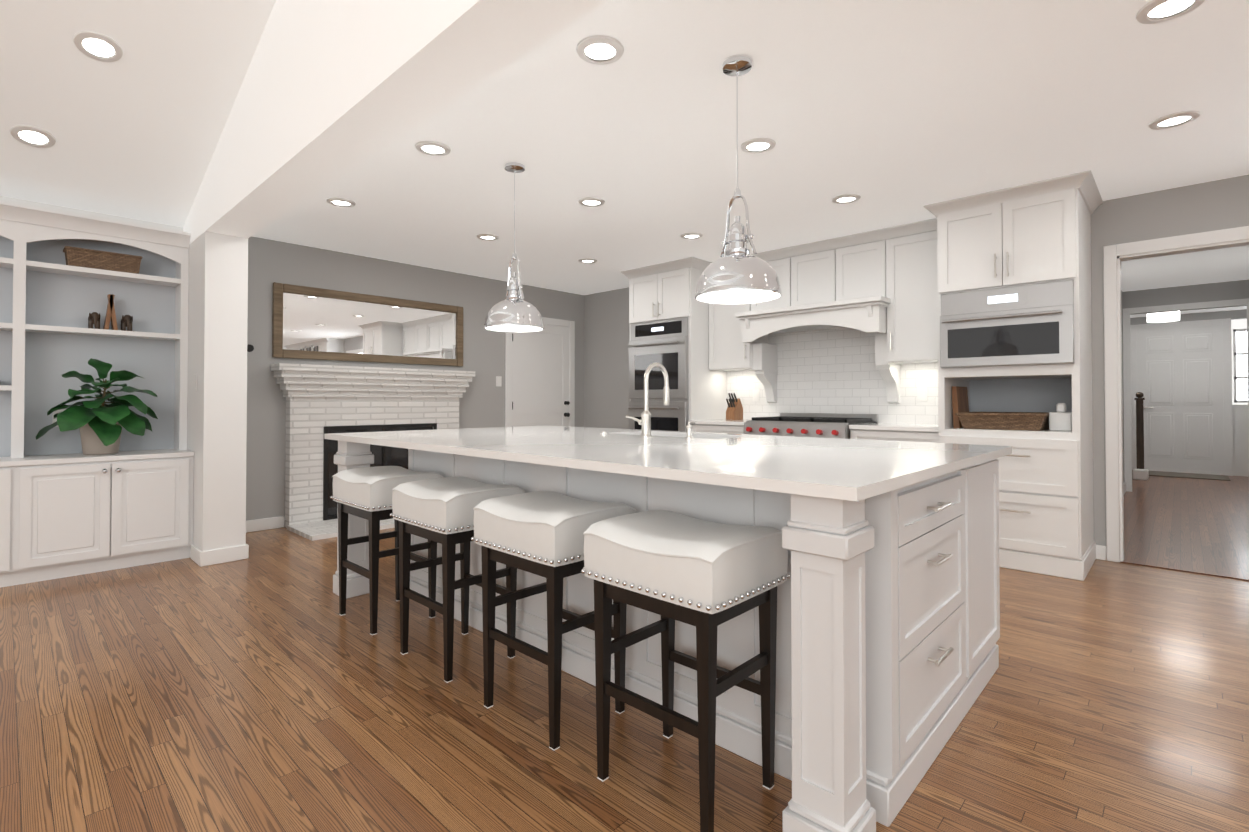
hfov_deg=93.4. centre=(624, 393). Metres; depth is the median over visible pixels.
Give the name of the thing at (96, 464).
built-in bookcase
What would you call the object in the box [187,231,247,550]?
column
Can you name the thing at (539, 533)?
stool
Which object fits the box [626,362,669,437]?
faucet
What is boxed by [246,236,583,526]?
wall
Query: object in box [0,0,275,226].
ceiling
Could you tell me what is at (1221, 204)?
wall
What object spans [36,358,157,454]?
plant
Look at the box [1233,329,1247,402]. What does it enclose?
sidelight window
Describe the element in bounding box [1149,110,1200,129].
recessed light
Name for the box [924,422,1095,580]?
base cabinet
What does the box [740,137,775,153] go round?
recessed light
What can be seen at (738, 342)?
upper cabinet
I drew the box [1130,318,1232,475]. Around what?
front door
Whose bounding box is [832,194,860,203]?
recessed light
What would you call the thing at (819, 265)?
upper cabinet
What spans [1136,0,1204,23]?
recessed light
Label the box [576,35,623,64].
recessed light
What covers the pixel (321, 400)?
fireplace
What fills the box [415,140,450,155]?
recessed light
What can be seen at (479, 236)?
recessed light
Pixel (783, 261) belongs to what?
upper cabinet
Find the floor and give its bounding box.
[0,470,1248,831]
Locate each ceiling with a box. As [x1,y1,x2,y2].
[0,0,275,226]
[252,0,1248,294]
[1121,245,1248,317]
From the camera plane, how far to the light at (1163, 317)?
8.11 m
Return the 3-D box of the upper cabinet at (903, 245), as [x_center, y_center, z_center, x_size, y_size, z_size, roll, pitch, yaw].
[2.415,-0.795,4.736,0.480,1.076,0.347,-1,-1,43]
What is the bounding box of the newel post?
[1133,392,1148,479]
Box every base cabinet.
[692,426,743,433]
[850,430,923,441]
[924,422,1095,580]
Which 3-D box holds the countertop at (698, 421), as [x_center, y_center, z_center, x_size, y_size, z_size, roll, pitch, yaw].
[1.095,0.279,5.761,0.635,0.035,0.652,-1,-1,43]
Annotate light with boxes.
[10,125,55,147]
[73,31,122,61]
[326,197,355,206]
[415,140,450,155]
[477,234,498,240]
[484,162,543,331]
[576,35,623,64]
[578,197,604,206]
[578,258,596,262]
[681,232,702,238]
[695,56,781,303]
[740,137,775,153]
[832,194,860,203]
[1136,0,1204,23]
[1147,311,1179,322]
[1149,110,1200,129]
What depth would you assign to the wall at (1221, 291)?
7.15 m
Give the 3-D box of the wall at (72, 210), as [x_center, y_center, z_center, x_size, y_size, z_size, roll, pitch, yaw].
[-6.139,-0.177,1.582,0.138,2.600,8.000,-1,-1,43]
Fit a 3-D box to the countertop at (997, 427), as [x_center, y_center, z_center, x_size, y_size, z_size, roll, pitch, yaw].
[2.704,0.242,4.155,0.440,0.012,0.460,-1,-1,43]
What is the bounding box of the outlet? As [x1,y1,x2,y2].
[52,409,65,426]
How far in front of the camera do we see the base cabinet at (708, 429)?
5.52 m
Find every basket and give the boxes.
[63,246,142,273]
[955,412,1049,430]
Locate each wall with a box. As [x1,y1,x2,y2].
[0,196,182,231]
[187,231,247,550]
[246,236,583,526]
[584,175,1248,545]
[1121,290,1124,482]
[1125,280,1248,476]
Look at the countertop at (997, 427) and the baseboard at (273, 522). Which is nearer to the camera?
the countertop at (997, 427)
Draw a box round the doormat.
[1149,471,1230,480]
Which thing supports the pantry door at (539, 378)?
in the wall at (482, 400)
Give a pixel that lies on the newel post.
(1140, 472)
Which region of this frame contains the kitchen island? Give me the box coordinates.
[333,442,1008,831]
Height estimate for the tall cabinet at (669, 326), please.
2.496 m
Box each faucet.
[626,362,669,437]
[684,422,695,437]
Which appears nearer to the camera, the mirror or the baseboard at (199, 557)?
the baseboard at (199, 557)
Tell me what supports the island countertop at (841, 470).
on the kitchen island
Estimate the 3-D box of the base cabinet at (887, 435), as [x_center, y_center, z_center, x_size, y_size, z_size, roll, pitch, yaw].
[2.248,0.722,4.674,0.665,0.880,0.637,-1,-1,43]
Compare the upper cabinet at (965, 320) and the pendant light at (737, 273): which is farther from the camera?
the upper cabinet at (965, 320)
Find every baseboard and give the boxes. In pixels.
[190,544,204,566]
[226,544,248,559]
[246,516,284,532]
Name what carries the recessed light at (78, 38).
in the ceiling at (136, 130)
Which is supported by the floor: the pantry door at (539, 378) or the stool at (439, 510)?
the stool at (439, 510)
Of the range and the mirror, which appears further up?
the mirror
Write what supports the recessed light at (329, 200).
in the ceiling at (894, 112)
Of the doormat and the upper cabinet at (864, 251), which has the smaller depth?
the upper cabinet at (864, 251)
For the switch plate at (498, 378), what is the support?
attached to the wall at (482, 400)
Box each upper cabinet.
[708,254,771,373]
[752,246,807,317]
[796,236,851,313]
[844,228,883,309]
[884,222,923,365]
[923,172,1091,381]
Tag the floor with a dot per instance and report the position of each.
(266, 687)
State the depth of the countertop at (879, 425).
4.54 m
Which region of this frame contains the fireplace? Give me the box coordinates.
[271,363,474,540]
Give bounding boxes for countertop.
[324,426,1011,501]
[692,418,751,425]
[849,422,951,433]
[996,426,1043,429]
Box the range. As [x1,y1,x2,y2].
[743,413,876,438]
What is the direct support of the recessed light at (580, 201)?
in the ceiling at (894, 112)
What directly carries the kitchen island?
on the floor
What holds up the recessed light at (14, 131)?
in the ceiling at (136, 130)
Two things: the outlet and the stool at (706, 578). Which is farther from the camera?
the outlet
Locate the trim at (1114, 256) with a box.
[1103,226,1248,561]
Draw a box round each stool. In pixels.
[330,466,442,634]
[390,477,524,682]
[471,491,635,750]
[581,510,790,831]
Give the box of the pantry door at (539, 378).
[505,317,574,426]
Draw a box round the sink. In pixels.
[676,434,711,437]
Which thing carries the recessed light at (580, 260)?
in the ceiling at (894, 112)
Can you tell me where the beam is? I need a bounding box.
[183,0,606,242]
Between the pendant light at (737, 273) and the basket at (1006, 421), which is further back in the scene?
the basket at (1006, 421)
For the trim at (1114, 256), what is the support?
attached to the wall at (1221, 204)
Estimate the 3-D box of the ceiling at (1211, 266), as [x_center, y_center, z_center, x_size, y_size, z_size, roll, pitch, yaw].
[6.152,-1.313,6.611,2.740,0.100,7.260,-1,-1,43]
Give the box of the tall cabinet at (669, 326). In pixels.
[624,258,727,431]
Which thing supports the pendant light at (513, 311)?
hanging from the ceiling at (894, 112)
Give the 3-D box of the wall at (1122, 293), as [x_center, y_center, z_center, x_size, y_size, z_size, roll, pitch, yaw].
[4.726,-0.047,5.831,0.120,2.450,4.190,-1,-1,43]
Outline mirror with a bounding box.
[272,282,462,366]
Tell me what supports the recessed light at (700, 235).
in the ceiling at (894, 112)
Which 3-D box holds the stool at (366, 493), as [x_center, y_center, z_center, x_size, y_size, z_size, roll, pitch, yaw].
[-1.220,0.767,3.028,0.487,0.749,0.403,-1,-1,43]
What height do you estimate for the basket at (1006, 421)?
0.114 m
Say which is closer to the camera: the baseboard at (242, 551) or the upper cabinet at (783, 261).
the baseboard at (242, 551)
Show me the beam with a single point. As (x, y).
(330, 91)
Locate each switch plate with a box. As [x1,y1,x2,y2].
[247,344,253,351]
[496,376,501,386]
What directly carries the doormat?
on the floor
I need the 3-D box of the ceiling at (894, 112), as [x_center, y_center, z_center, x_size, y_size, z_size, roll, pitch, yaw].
[3.038,-1.436,1.663,13.820,0.120,4.210,-1,-1,43]

